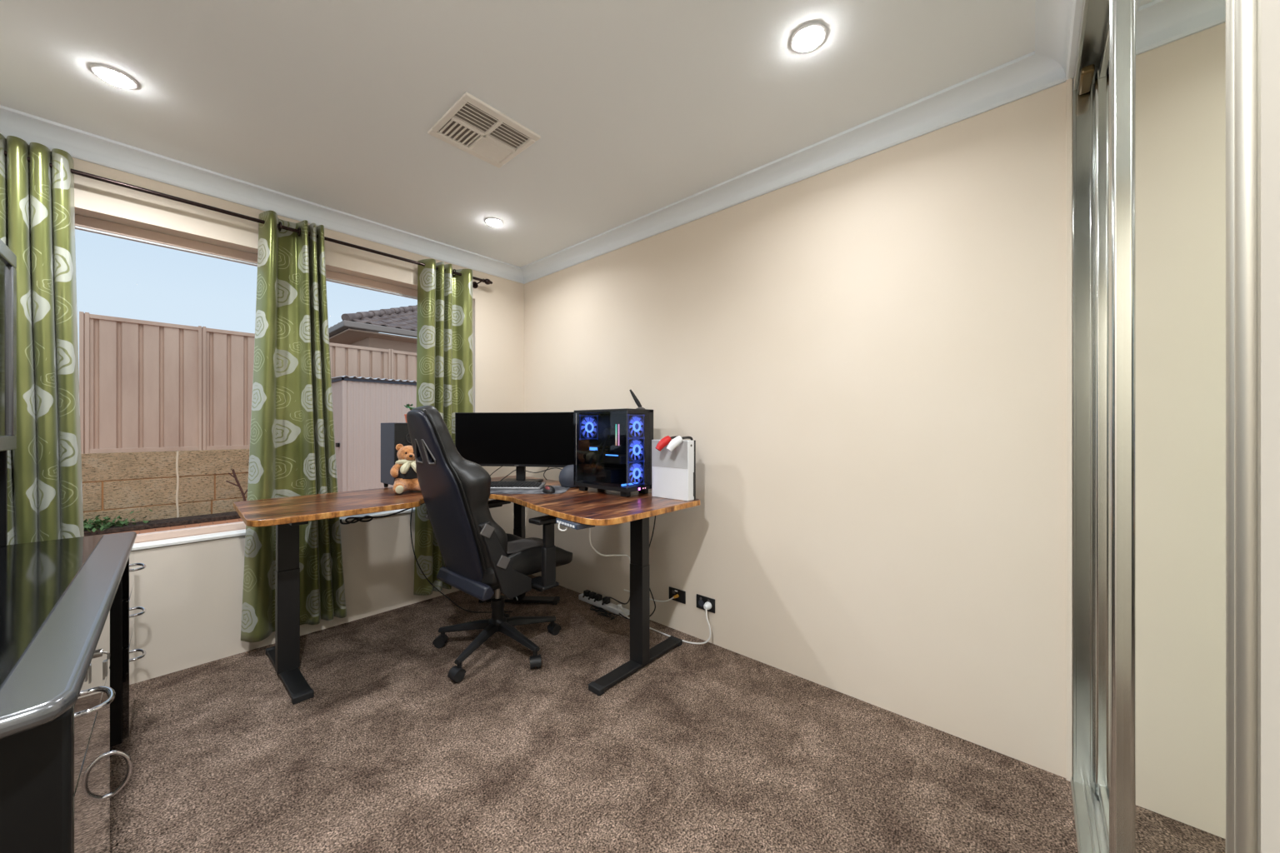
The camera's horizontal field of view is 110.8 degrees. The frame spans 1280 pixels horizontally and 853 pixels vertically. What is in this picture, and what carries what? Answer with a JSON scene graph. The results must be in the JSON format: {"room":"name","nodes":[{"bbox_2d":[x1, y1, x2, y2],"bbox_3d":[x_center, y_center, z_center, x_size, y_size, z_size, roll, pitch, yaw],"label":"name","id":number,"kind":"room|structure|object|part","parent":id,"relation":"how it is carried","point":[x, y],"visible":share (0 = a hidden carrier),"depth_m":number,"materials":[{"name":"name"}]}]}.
{"room":"home office","nodes":[
{"label":"home office","id":0,"kind":"room"},
{"bbox_2d":[0,105,524,683],"bbox_3d":[-1.876,-0.033,2.567,0.250,2.420,2.950,0,0,42],"label":"wall","id":1,"kind":"structure","parent":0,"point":[191,594],"depth_m":2.27,"materials":[{"name":"paint"}]},
{"bbox_2d":[75,214,417,550],"bbox_3d":[-1.998,-0.188,2.481,0.151,1.511,2.200,0,0,42],"label":"window","id":2,"kind":"structure","parent":1,"relation":"attached to","point":[82,222],"depth_m":2.23,"materials":[{"name":"beige"}]},
{"bbox_3d":[-1.981,0.560,2.466,0.106,0.016,2.200,0,0,42],"label":"sill","id":3,"kind":"part","parent":2,"relation":"part of","materials":[{"name":"white"}]},
{"bbox_2d":[4,150,492,288],"bbox_3d":[-1.915,-1.051,2.386,0.111,0.063,2.408,0,0,42],"label":"curtain rod","id":4,"kind":"object","parent":1,"relation":"attached to","point":[487,282],"visible":0.63,"depth_m":2.17,"materials":[{"name":"brown metal"}]},
{"bbox_2d":[0,133,84,544],"bbox_3d":[-2.496,-0.023,1.665,0.086,2.200,0.520,0,0,40],"label":"curtain","id":5,"kind":"object","parent":4,"relation":"hanging from","point":[37,212],"visible":0.55,"depth_m":1.76,"materials":[{"name":"green fabric"}]},
{"bbox_2d":[240,210,346,642],"bbox_3d":[-1.858,-0.012,2.400,0.112,2.207,0.465,0,0,42],"label":"curtain","id":6,"kind":"object","parent":4,"relation":"hanging from","point":[292,452],"visible":0.85,"depth_m":2.40,"materials":[{"name":"green fabric"}]},
{"bbox_2d":[413,259,473,595],"bbox_3d":[-1.312,0.002,3.021,0.109,2.200,0.414,0,0,42],"label":"curtain","id":7,"kind":"object","parent":4,"relation":"hanging from","point":[445,325],"visible":0.55,"depth_m":2.95,"materials":[{"name":"green fabric"}]},
{"bbox_2d":[0,0,1034,267],"bbox_3d":[-0.414,-1.293,1.270,4.160,0.100,2.950,0,0,42],"label":"ceiling","id":8,"kind":"structure","parent":0,"point":[637,108],"depth_m":1.62,"materials":[{"name":"white paint"}]},
{"bbox_2d":[90,63,139,89],"bbox_3d":[-1.865,-1.235,1.567,0.112,0.017,0.112,0,0,42],"label":"recessed light","id":9,"kind":"object","parent":8,"relation":"in","point":[115,77],"visible":1,"depth_m":1.55,"materials":[{"name":"white plastic"}]},
{"bbox_2d":[95,68,133,88],"bbox_3d":[-1.865,-1.234,1.567,0.085,0.016,0.085,0,0,42],"label":"diffuser","id":10,"kind":"object","parent":9,"relation":"attached to","point":[115,77],"depth_m":1.56,"materials":[{"name":"white plastic"}]},
{"bbox_2d":[427,91,540,168],"bbox_3d":[-0.658,-1.237,1.871,0.336,0.013,0.336,0,0,42],"label":"ceiling vent","id":11,"kind":"object","parent":8,"relation":"in","point":[488,134],"visible":1,"depth_m":1.85,"materials":[{"name":"white plastic"}]},
{"bbox_2d":[484,217,503,226],"bbox_3d":[-0.885,-1.235,2.676,0.112,0.017,0.112,0,0,42],"label":"recessed light","id":12,"kind":"object","parent":8,"relation":"in","point":[494,222],"visible":1,"depth_m":2.66,"materials":[{"name":"white plastic"}]},
{"bbox_2d":[486,219,501,226],"bbox_3d":[-0.885,-1.234,2.676,0.085,0.016,0.085,0,0,42],"label":"diffuser","id":13,"kind":"object","parent":12,"relation":"attached to","point":[495,222],"depth_m":2.66,"materials":[{"name":"white"}]},
{"bbox_2d":[790,21,827,53],"bbox_3d":[0.538,-1.235,1.411,0.112,0.017,0.112,0,0,42],"label":"recessed light","id":14,"kind":"object","parent":8,"relation":"in","point":[807,37],"visible":1,"depth_m":1.40,"materials":[{"name":"white plastic"}]},
{"bbox_2d":[794,26,822,51],"bbox_3d":[0.538,-1.234,1.411,0.085,0.016,0.085,0,0,42],"label":"diffuser","id":15,"kind":"object","parent":14,"relation":"attached to","point":[806,38],"depth_m":1.40,"materials":[{"name":"white plastic"}]},
{"bbox_2d":[110,575,1078,852],"bbox_3d":[-0.387,1.207,1.179,4.000,0.060,2.850,0,0,42],"label":"floor","id":16,"kind":"structure","parent":0,"point":[708,747],"depth_m":1.54,"materials":[{"name":"carpet"}]},
{"bbox_2d":[0,531,146,852],"bbox_3d":[-1.673,0.800,1.042,1.630,0.754,0.645,0,0,44],"label":"executive desk","id":17,"kind":"object","parent":16,"relation":"on","point":[67,606],"visible":1,"depth_m":0.88,"materials":[{"name":"grey laminate"}]},
{"bbox_2d":[0,239,16,546],"bbox_3d":[-1.781,-0.095,0.928,1.570,1.036,0.322,0,0,44],"label":"hutch","id":18,"kind":"object","parent":17,"relation":"on","point":[7,258],"visible":1,"depth_m":1.54,"materials":[{"name":"black laminate"}]},
{"bbox_3d":[-1.962,-0.266,1.308,0.683,0.603,0.004,0,0,44],"label":"door glass","id":19,"kind":"part","parent":18,"relation":"part of","materials":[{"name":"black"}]},
{"bbox_3d":[-1.961,-0.266,1.308,0.775,0.695,0.020,0,0,44],"label":"door","id":20,"kind":"part","parent":18,"relation":"part of","materials":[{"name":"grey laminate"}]},
{"bbox_3d":[-1.131,0.818,0.511,0.034,0.717,0.584,0,0,44],"label":"panel","id":21,"kind":"part","parent":17,"relation":"part of","materials":[{"name":"black laminate"}]},
{"bbox_3d":[-1.159,0.541,0.929,0.572,0.146,0.016,0,0,44],"label":"drawer","id":22,"kind":"part","parent":17,"relation":"part of","materials":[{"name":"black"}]},
{"bbox_3d":[-1.159,0.872,0.929,0.572,0.504,0.016,0,0,44],"label":"drawer","id":23,"kind":"part","parent":17,"relation":"part of","materials":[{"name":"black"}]},
{"bbox_3d":[-1.021,0.516,0.835,0.106,0.014,0.037,0,0,44],"label":"handle","id":24,"kind":"part","parent":17,"relation":"part of","materials":[{"name":"silver metal"}]},
{"bbox_3d":[-1.309,0.867,1.112,0.009,0.114,0.041,0,0,44],"label":"handle","id":25,"kind":"part","parent":17,"relation":"part of","materials":[{"name":"silver metal"}]},
{"bbox_3d":[-1.955,0.546,1.688,0.282,0.156,0.016,0,0,44],"label":"drawer","id":26,"kind":"part","parent":17,"relation":"part of","materials":[{"name":"black"}]},
{"bbox_3d":[-1.955,0.712,1.688,0.282,0.164,0.016,0,0,44],"label":"drawer","id":27,"kind":"part","parent":17,"relation":"part of","materials":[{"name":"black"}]},
{"bbox_3d":[-1.955,0.962,1.688,0.282,0.324,0.016,0,0,44],"label":"drawer","id":28,"kind":"part","parent":17,"relation":"part of","materials":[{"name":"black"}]},
{"bbox_3d":[-1.937,0.882,1.707,0.106,0.014,0.037,0,0,44],"label":"handle","id":29,"kind":"part","parent":17,"relation":"part of","materials":[{"name":"silver metal"}]},
{"bbox_3d":[-1.937,0.716,1.707,0.106,0.014,0.037,0,0,44],"label":"handle","id":30,"kind":"part","parent":17,"relation":"part of","materials":[{"name":"silver metal"}]},
{"bbox_3d":[-1.937,0.544,1.707,0.106,0.014,0.037,0,0,44],"label":"handle","id":31,"kind":"part","parent":17,"relation":"part of","materials":[{"name":"silver metal"}]},
{"bbox_2d":[233,475,699,704],"bbox_3d":[-0.843,0.773,2.222,1.715,0.807,1.656,0,0,42],"label":"desk","id":32,"kind":"object","parent":16,"relation":"on","point":[574,508],"visible":0.85,"depth_m":2.10,"materials":[{"name":"rustic wood"},{"name":"black metal"}]},
{"bbox_3d":[-1.676,0.792,2.099,0.055,0.721,0.084,0,0,42],"label":"leg","id":33,"kind":"part","parent":32,"relation":"part of","materials":[{"name":"black metal"}]},
{"bbox_2d":[340,503,424,524],"bbox_3d":[-1.350,0.461,2.369,0.028,0.067,0.452,0,0,36],"label":"cable","id":34,"kind":"object","parent":32,"relation":"hanging from","point":[358,519],"visible":0.94,"depth_m":2.27,"materials":[{"name":"black plastic"}]},
{"bbox_2d":[380,422,411,487],"bbox_3d":[-1.434,0.174,2.689,0.229,0.392,0.192,0,0,42],"label":"loudspeaker","id":35,"kind":"object","parent":32,"relation":"on","point":[392,434],"visible":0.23,"depth_m":2.60,"materials":[{"name":"grey plastic"}]},
{"bbox_2d":[404,404,413,422],"bbox_3d":[-1.403,-0.080,2.701,0.078,0.115,0.073,0,0,27],"label":"potted plant","id":36,"kind":"object","parent":35,"relation":"on","point":[407,406],"visible":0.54,"depth_m":2.68,"materials":[{"name":"green plant"}]},
{"bbox_2d":[390,444,420,494],"bbox_3d":[-1.286,0.230,2.466,0.191,0.264,0.229,0,0,-38],"label":"teddy bear","id":37,"kind":"object","parent":32,"relation":"on","point":[404,472],"visible":0.7,"depth_m":2.44},
{"bbox_2d":[410,508,512,613],"bbox_3d":[-1.089,0.806,2.714,0.574,0.744,0.136,0,0,-27],"label":"cable","id":38,"kind":"object","parent":32,"relation":"hanging from","point":[412,508],"visible":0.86,"depth_m":2.64,"materials":[{"name":"black plastic"}]},
{"bbox_2d":[455,411,574,482],"bbox_3d":[-0.800,0.139,2.929,0.815,0.462,0.200,0,0,9],"label":"monitor","id":39,"kind":"object","parent":32,"relation":"on","point":[519,440],"visible":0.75,"depth_m":2.88,"materials":[{"name":"black plastic"}]},
{"bbox_3d":[-0.809,0.792,2.964,0.055,0.721,0.084,0,0,4],"label":"leg","id":40,"kind":"part","parent":32,"relation":"part of","materials":[{"name":"black metal"}]},
{"bbox_2d":[490,485,570,494],"bbox_3d":[-0.760,0.368,2.575,0.680,0.003,0.320,0,0,0],"label":"mouse pad","id":41,"kind":"object","parent":32,"relation":"on","point":[558,489],"visible":0.35,"depth_m":2.51,"materials":[{"name":"fabric"}]},
{"bbox_2d":[490,481,545,489],"bbox_3d":[-0.795,0.349,2.619,0.440,0.035,0.150,0,0,0],"label":"keyboard","id":42,"kind":"object","parent":41,"relation":"on","point":[494,485],"visible":0.72,"depth_m":2.56,"materials":[{"name":"grey plastic"}]},
{"bbox_2d":[542,485,554,493],"bbox_3d":[-0.508,0.348,2.460,0.064,0.038,0.110,0,0,-29],"label":"computer mouse","id":43,"kind":"object","parent":41,"relation":"on","point":[547,489],"visible":1,"depth_m":2.42,"materials":[{"name":"black plastic"}]},
{"bbox_2d":[500,467,561,480],"bbox_3d":[-0.601,0.323,2.928,0.622,0.092,0.213,0,0,13],"label":"cable","id":44,"kind":"object","parent":32,"relation":"on","point":[554,467],"visible":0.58,"depth_m":2.99,"materials":[{"name":"black plastic"}]},
{"bbox_2d":[558,522,567,531],"bbox_3d":[-0.327,0.430,1.881,0.050,0.037,0.009,0,0,24],"label":"cable","id":45,"kind":"object","parent":32,"relation":"hanging from","point":[559,529],"visible":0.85,"depth_m":1.88,"materials":[{"name":"white plastic"}]},
{"bbox_2d":[559,465,579,487],"bbox_3d":[-0.412,0.303,2.725,0.176,0.134,0.176,0,0,42],"label":"smart speaker","id":46,"kind":"object","parent":32,"relation":"on","point":[567,474],"visible":0.54,"depth_m":2.65},
{"bbox_2d":[588,527,629,561],"bbox_3d":[-0.159,0.583,2.041,0.076,0.347,0.379,0,0,27],"label":"cable","id":47,"kind":"object","parent":32,"relation":"hanging from","point":[592,547],"visible":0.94,"depth_m":2.06,"materials":[{"name":"white plastic"}]},
{"bbox_2d":[574,408,653,497],"bbox_3d":[-0.154,0.138,2.494,0.427,0.463,0.217,0,0,42],"label":"computer tower","id":48,"kind":"object","parent":32,"relation":"on","point":[614,446],"visible":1,"depth_m":2.50,"materials":[{"name":"black plastic"}]},
{"bbox_2d":[621,482,638,486],"bbox_3d":[-0.054,0.312,2.388,0.010,0.008,0.124,0,0,42],"label":"light","id":49,"kind":"object","parent":48,"relation":"attached to","point":[622,485],"depth_m":2.36,"materials":[{"name":"blue plastic"}]},
{"bbox_2d":[629,390,644,409],"bbox_3d":[-0.011,-0.149,2.446,0.083,0.112,0.052,0,0,18],"label":"antenna","id":50,"kind":"object","parent":48,"relation":"on","point":[635,398],"visible":0.84,"depth_m":2.43,"materials":[{"name":"grey plastic"}]},
{"bbox_2d":[604,597,629,604],"bbox_3d":[-0.113,0.890,2.503,0.029,0.429,0.598,0,0,-20],"label":"power cable","id":51,"kind":"object","parent":32,"relation":"hanging from","point":[607,597],"visible":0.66,"depth_m":2.55,"materials":[{"name":"black plastic"}]},
{"bbox_2d":[619,515,655,619],"bbox_3d":[-0.011,0.768,2.617,0.295,0.785,0.048,0,0,42],"label":"power cable","id":52,"kind":"object","parent":32,"relation":"hanging from","point":[655,516],"visible":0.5,"depth_m":2.56,"materials":[{"name":"black plastic"}]},
{"bbox_3d":[-0.002,0.792,2.174,0.084,0.721,0.055,0,0,42],"label":"leg","id":53,"kind":"part","parent":32,"relation":"part of","materials":[{"name":"black metal"}]},
{"bbox_2d":[651,440,695,501],"bbox_3d":[0.172,0.220,2.278,0.237,0.300,0.068,0,0,42],"label":"game console","id":54,"kind":"object","parent":32,"relation":"on","point":[673,473],"visible":0.95,"depth_m":2.23,"materials":[{"name":"white plastic"}]},
{"bbox_2d":[655,435,678,451],"bbox_3d":[0.154,0.086,2.244,0.170,0.079,0.044,0,0,-32],"label":"game controller","id":55,"kind":"object","parent":54,"relation":"hanging from","point":[665,441],"visible":0.71,"depth_m":2.21,"materials":[{"name":"red plastic"}]},
{"bbox_3d":[0.149,0.141,2.254,0.231,0.138,0.002,0,0,42],"label":"vent panel","id":56,"kind":"part","parent":54,"relation":"part of","materials":[{"name":"grey plastic"}]},
{"bbox_2d":[666,435,693,452],"bbox_3d":[0.206,0.086,2.198,0.170,0.079,0.044,0,0,-32],"label":"game controller","id":57,"kind":"object","parent":54,"relation":"hanging from","point":[676,442],"visible":0.89,"depth_m":2.16,"materials":[{"name":"white plastic"}]},
{"bbox_3d":[0.171,0.086,2.175,0.086,0.079,0.041,0,0,-27],"label":"handle","id":58,"kind":"part","parent":57,"relation":"part of","materials":[{"name":"white plastic"}]},
{"bbox_2d":[406,405,572,683],"bbox_3d":[-0.781,0.539,2.309,0.720,1.276,0.799,0,0,41],"label":"gaming chair","id":59,"kind":"object","parent":16,"relation":"on","point":[480,558],"visible":0.98,"depth_m":2.08,"materials":[{"name":"black leather"}]},
{"bbox_3d":[-0.916,0.327,2.150,0.506,0.854,0.348,0,0,41],"label":"backrest","id":60,"kind":"part","parent":59,"relation":"part of","materials":[{"name":"black leather"}]},
{"bbox_3d":[-0.928,1.062,2.351,0.288,0.070,0.060,0,0,4],"label":"arm","id":61,"kind":"part","parent":59,"relation":"part of","materials":[{"name":"black plastic"}]},
{"bbox_3d":[-0.804,1.062,2.173,0.060,0.070,0.288,0,0,17],"label":"arm","id":62,"kind":"part","parent":59,"relation":"part of","materials":[{"name":"black plastic"}]},
{"bbox_3d":[-0.707,0.697,2.404,0.506,0.154,0.557,0,0,39],"label":"seat","id":63,"kind":"part","parent":59,"relation":"part of","materials":[{"name":"black leather"}]},
{"bbox_3d":[-0.614,1.062,2.236,0.288,0.070,0.060,0,0,37],"label":"arm","id":64,"kind":"part","parent":59,"relation":"part of","materials":[{"name":"black plastic"}]},
{"bbox_3d":[-0.709,0.654,2.393,0.250,0.012,0.460,0,0,41],"label":"seat panel","id":65,"kind":"part","parent":59,"relation":"part of","materials":[{"name":"black leather"}]},
{"bbox_3d":[-0.604,1.062,2.428,0.288,0.070,0.060,0,0,-30],"label":"arm","id":66,"kind":"part","parent":59,"relation":"part of","materials":[{"name":"black plastic"}]},
{"bbox_3d":[-0.585,0.827,2.289,0.228,0.022,0.025,0,0,33],"label":"tilt lever","id":67,"kind":"part","parent":59,"relation":"part of","materials":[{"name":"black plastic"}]},
{"bbox_3d":[-0.498,0.701,2.239,0.160,0.208,0.100,0,0,41],"label":"arm post","id":68,"kind":"part","parent":59,"relation":"part of","materials":[{"name":"black plastic"}]},
{"bbox_2d":[578,590,629,617],"bbox_3d":[-0.247,1.141,2.866,0.430,0.069,0.072,0,0,42],"label":"board","id":69,"kind":"object","parent":16,"relation":"on","point":[592,598],"visible":0.97,"depth_m":2.86,"materials":[{"name":"white plastic"}]},
{"bbox_2d":[590,605,619,619],"bbox_3d":[-0.228,1.159,2.749,0.244,0.026,0.055,0,0,42],"label":"cable tangle","id":70,"kind":"object","parent":16,"relation":"on","point":[601,610],"visible":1,"depth_m":2.74,"materials":[{"name":"black plastic"}]},
{"bbox_2d":[620,601,711,644],"bbox_3d":[0.117,1.064,2.544,0.663,0.224,0.075,0,0,37],"label":"lead","id":71,"kind":"object","parent":16,"relation":"on","point":[707,606],"visible":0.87,"depth_m":2.38,"materials":[{"name":"white plastic"}]},
{"bbox_2d":[1070,775,1109,852],"bbox_3d":[0.942,1.169,0.821,0.127,0.016,1.622,0,0,42],"label":"track","id":72,"kind":"object","parent":16,"relation":"on","point":[1089,824],"visible":0.4,"depth_m":1.31,"materials":[{"name":"silver metal"}]},
{"bbox_2d":[1095,18,1109,849],"bbox_3d":[1.160,0.020,1.056,0.031,2.282,0.940,0,0,42],"label":"door","id":73,"kind":"structure","parent":72,"relation":"on","point":[1102,76],"depth_m":1.38,"materials":[{"name":"silver metal"}]},
{"bbox_3d":[1.162,-1.107,1.055,0.022,0.028,0.872,0,0,42],"label":"rail","id":74,"kind":"part","parent":73,"relation":"part of","materials":[{"name":"silver metal"}]},
{"bbox_3d":[1.162,1.143,1.055,0.022,0.035,0.872,0,0,42],"label":"rail","id":75,"kind":"part","parent":73,"relation":"part of","materials":[{"name":"silver metal"}]},
{"bbox_3d":[1.161,0.020,1.055,0.004,2.242,0.900,0,0,42],"label":"mirror panel","id":76,"kind":"part","parent":73,"relation":"part of","materials":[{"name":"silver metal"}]},
{"bbox_2d":[1109,0,1257,852],"bbox_3d":[0.653,0.020,0.551,0.031,2.282,0.688,0,0,42],"label":"door","id":77,"kind":"structure","parent":72,"relation":"on","point":[1183,73],"depth_m":0.48,"materials":[{"name":"silver metal"}]},
{"bbox_3d":[0.654,0.020,0.550,0.004,2.242,0.648,0,0,42],"label":"mirror panel","id":78,"kind":"part","parent":77,"relation":"part of","materials":[{"name":"silver metal"}]},
{"bbox_2d":[524,79,1073,778],"bbox_3d":[0.592,-0.033,2.282,4.000,2.420,0.100,0,0,42],"label":"wall","id":79,"kind":"structure","parent":0,"point":[862,360],"depth_m":1.88,"materials":[{"name":"paint"}]},
{"bbox_2d":[623,589,679,602],"bbox_3d":[0.055,0.987,2.587,0.354,0.050,0.048,0,0,25],"label":"cable","id":80,"kind":"object","parent":79,"relation":"attached to","point":[677,596],"visible":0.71,"depth_m":2.53,"materials":[{"name":"orange plastic"}]},
{"bbox_2d":[669,586,685,604],"bbox_3d":[0.213,0.973,2.544,0.118,0.072,0.011,0,0,42],"label":"wall socket","id":81,"kind":"object","parent":79,"relation":"attached to","point":[672,592],"visible":1,"depth_m":2.54,"materials":[{"name":"black plastic"}]},
{"bbox_2d":[696,594,714,613],"bbox_3d":[0.358,0.969,2.415,0.120,0.075,0.011,0,0,42],"label":"wall socket","id":82,"kind":"object","parent":79,"relation":"attached to","point":[701,600],"visible":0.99,"depth_m":2.42,"materials":[{"name":"black plastic"}]},
{"bbox_2d":[698,600,704,606],"bbox_3d":[0.337,0.973,2.430,0.036,0.036,0.002,0,0,42],"label":"outlet","id":83,"kind":"object","parent":82,"relation":"attached to","point":[701,602],"depth_m":2.43,"materials":[{"name":"grey plastic"}]},
{"bbox_2d":[520,50,1067,284],"bbox_3d":[0.218,-1.198,2.487,3.170,0.090,0.090,0,0,42],"label":"crown molding","id":84,"kind":"structure","parent":79,"relation":"attached to","point":[1031,73],"depth_m":1.91,"materials":[{"name":"white paint"}]},
{"bbox_2d":[1065,78,1071,781],"bbox_3d":[1.427,0.012,1.468,0.014,2.330,0.010,0,0,42],"label":"trim","id":85,"kind":"structure","parent":79,"relation":"attached to","point":[1068,82],"depth_m":1.46,"materials":[{"name":"paint"}]},
{"bbox_2d":[1072,73,1094,788],"bbox_3d":[1.478,0.014,1.421,0.121,2.314,0.012,0,0,42],"label":"door frame","id":86,"kind":"structure","parent":79,"relation":"attached to","point":[1083,105],"depth_m":1.45,"materials":[{"name":"silver metal"}]},
{"bbox_2d":[1078,64,1094,94],"bbox_3d":[1.409,-1.095,1.394,0.030,0.024,0.117,0,0,42],"label":"trim","id":87,"kind":"structure","parent":79,"relation":"attached to","point":[1087,74],"depth_m":1.38,"materials":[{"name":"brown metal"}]},
{"bbox_2d":[1260,0,1279,852],"bbox_3d":[0.035,-0.033,-0.213,0.140,2.420,1.128,0,0,42],"label":"wall","id":88,"kind":"structure","parent":0,"point":[1270,9],"depth_m":0.24,"materials":[{"name":"beige paint"}]},
{"bbox_2d":[1035,0,1079,79],"bbox_3d":[0.487,-1.198,0.470,0.090,0.090,2.750,0,0,42],"label":"crown molding","id":89,"kind":"structure","parent":88,"relation":"attached to","point":[1056,21],"depth_m":1.34,"materials":[{"name":"white paint"}]},
{"bbox_2d":[1071,0,1083,79],"bbox_3d":[0.948,-1.198,0.815,0.140,0.090,1.622,0,0,42],"label":"trim","id":90,"kind":"structure","parent":88,"relation":"attached to","point":[1081,1],"depth_m":1.31,"materials":[{"name":"white paint"}]},
{"bbox_2d":[1073,0,1109,89],"bbox_3d":[0.945,-1.131,0.818,0.119,0.045,1.622,0,0,42],"label":"track","id":91,"kind":"object","parent":90,"relation":"attached to","point":[1095,13],"visible":0.36,"depth_m":1.28,"materials":[{"name":"silver metal"}]},
{"bbox_2d":[1257,0,1260,852],"bbox_3d":[0.434,0.014,0.235,0.109,2.314,0.072,0,0,42],"label":"door frame","id":92,"kind":"structure","parent":88,"relation":"attached to","point":[1258,1],"depth_m":0.30,"materials":[{"name":"silver metal"}]},
{"label":"outside","id":93,"kind":"structure","parent":0,"visible":0},
{"bbox_2d":[103,518,243,543],"bbox_3d":[-3.325,1.192,4.354,4.290,0.090,10.000,0,0,42],"label":"paving","id":94,"kind":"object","parent":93,"point":[161,529],"depth_m":5.04,"materials":[{"name":"brick"}]},
{"bbox_2d":[84,511,240,536],"bbox_3d":[-4.963,1.119,5.740,0.300,0.055,9.900,0,0,42],"label":"garden bed","id":95,"kind":"object","parent":94,"relation":"on","point":[152,524],"visible":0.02,"depth_m":5.07,"materials":[{"name":"soil"}]},
{"bbox_2d":[83,509,156,532],"bbox_3d":[-5.859,1.026,4.658,0.442,0.186,1.054,0,0,42],"label":"weeds","id":96,"kind":"object","parent":95,"relation":"on","point":[97,522],"visible":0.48,"depth_m":4.75,"materials":[{"name":"green plant"}]},
{"bbox_2d":[225,469,247,501],"bbox_3d":[-5.044,0.816,5.561,0.037,0.564,0.250,0,0,42],"label":"dry shrub","id":97,"kind":"object","parent":95,"relation":"on","point":[234,476],"visible":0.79,"depth_m":5.55,"materials":[{"name":"brown plant"}]},
{"bbox_2d":[331,375,416,492],"bbox_3d":[-3.397,0.258,6.119,1.160,1.778,1.560,0,0,42],"label":"garden shed","id":98,"kind":"object","parent":94,"relation":"on","point":[360,405],"visible":0.44,"depth_m":5.38,"materials":[{"name":"beige metal"}]},
{"bbox_3d":[-3.499,0.287,5.218,0.042,1.720,0.042,0,0,42],"label":"corner post","id":99,"kind":"part","parent":98,"relation":"part of","materials":[{"name":"beige metal"}]},
{"bbox_3d":[-3.401,-0.559,6.122,1.110,0.032,1.560,0,0,42],"label":"roof trim","id":100,"kind":"part","parent":98,"relation":"part of","materials":[{"name":"grey"}]},
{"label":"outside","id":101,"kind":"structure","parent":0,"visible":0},
{"bbox_3d":[-7.653,0.387,16.216,17.170,0.180,30.000,0,0,42],"label":"ground","id":102,"kind":"structure","parent":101,"visible":0},
{"bbox_2d":[328,305,417,353],"bbox_3d":[-6.428,-1.781,15.674,9.523,4.156,9.523,0,0,42],"label":"house","id":103,"kind":"structure","parent":102,"relation":"on","point":[360,328],"depth_m":10.00,"materials":[{"name":"beige"}]},
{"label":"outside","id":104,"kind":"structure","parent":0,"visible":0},
{"bbox_2d":[81,449,249,524],"bbox_3d":[-4.524,0.727,6.620,0.229,0.861,8.200,0,0,42],"label":"wall","id":105,"kind":"structure","parent":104,"point":[180,483],"depth_m":5.21,"materials":[{"name":"stone"}]},
{"bbox_2d":[79,311,416,454],"bbox_3d":[-3.970,-0.464,7.176,0.069,1.562,6.374,0,0,42],"label":"metal fence","id":106,"kind":"object","parent":105,"relation":"on","point":[145,386],"visible":0.46,"depth_m":5.30,"materials":[{"name":"metal"}]},
{"bbox_3d":[-6.063,-0.464,4.818,0.069,1.562,0.068,0,0,42],"label":"post","id":107,"kind":"part","parent":106,"relation":"part of","materials":[{"name":"metal"}]},
{"bbox_3d":[-5.763,-0.473,5.162,0.030,1.460,0.853,0,0,42],"label":"fence panel","id":108,"kind":"part","parent":106,"relation":"part of","materials":[{"name":"metal"}]},
{"bbox_3d":[-5.760,-1.211,5.160,0.058,0.045,0.853,0,0,42],"label":"rail","id":109,"kind":"part","parent":106,"relation":"part of","materials":[{"name":"metal"}]},
{"bbox_3d":[-5.760,0.272,5.160,0.058,0.050,0.853,0,0,42],"label":"rail","id":110,"kind":"part","parent":106,"relation":"part of","materials":[{"name":"metal"}]},
{"bbox_3d":[-5.457,-0.464,5.501,0.069,1.562,0.068,0,0,42],"label":"post","id":111,"kind":"part","parent":106,"relation":"part of","materials":[{"name":"metal"}]},
{"bbox_3d":[-4.741,0.272,6.308,0.058,0.050,2.097,0,0,42],"label":"rail","id":112,"kind":"part","parent":106,"relation":"part of","materials":[{"name":"metal"}]},
{"bbox_3d":[-4.744,-0.473,6.311,0.030,1.460,2.097,0,0,42],"label":"fence panel","id":113,"kind":"part","parent":106,"relation":"part of","materials":[{"name":"metal"}]},
{"bbox_3d":[-4.741,-1.211,6.308,0.058,0.045,2.097,0,0,42],"label":"rail","id":114,"kind":"part","parent":106,"relation":"part of","materials":[{"name":"metal"}]},
{"bbox_3d":[-4.025,-0.464,7.114,0.069,1.562,0.068,0,0,42],"label":"post","id":115,"kind":"part","parent":106,"relation":"part of","materials":[{"name":"metal"}]},
{"bbox_3d":[-3.312,-0.473,7.925,0.030,1.460,2.100,0,0,42],"label":"fence panel","id":116,"kind":"part","parent":106,"relation":"part of","materials":[{"name":"metal"}]},
{"bbox_3d":[-3.309,-1.211,7.922,0.058,0.045,2.100,0,0,42],"label":"rail","id":117,"kind":"part","parent":106,"relation":"part of","materials":[{"name":"metal"}]}
]}

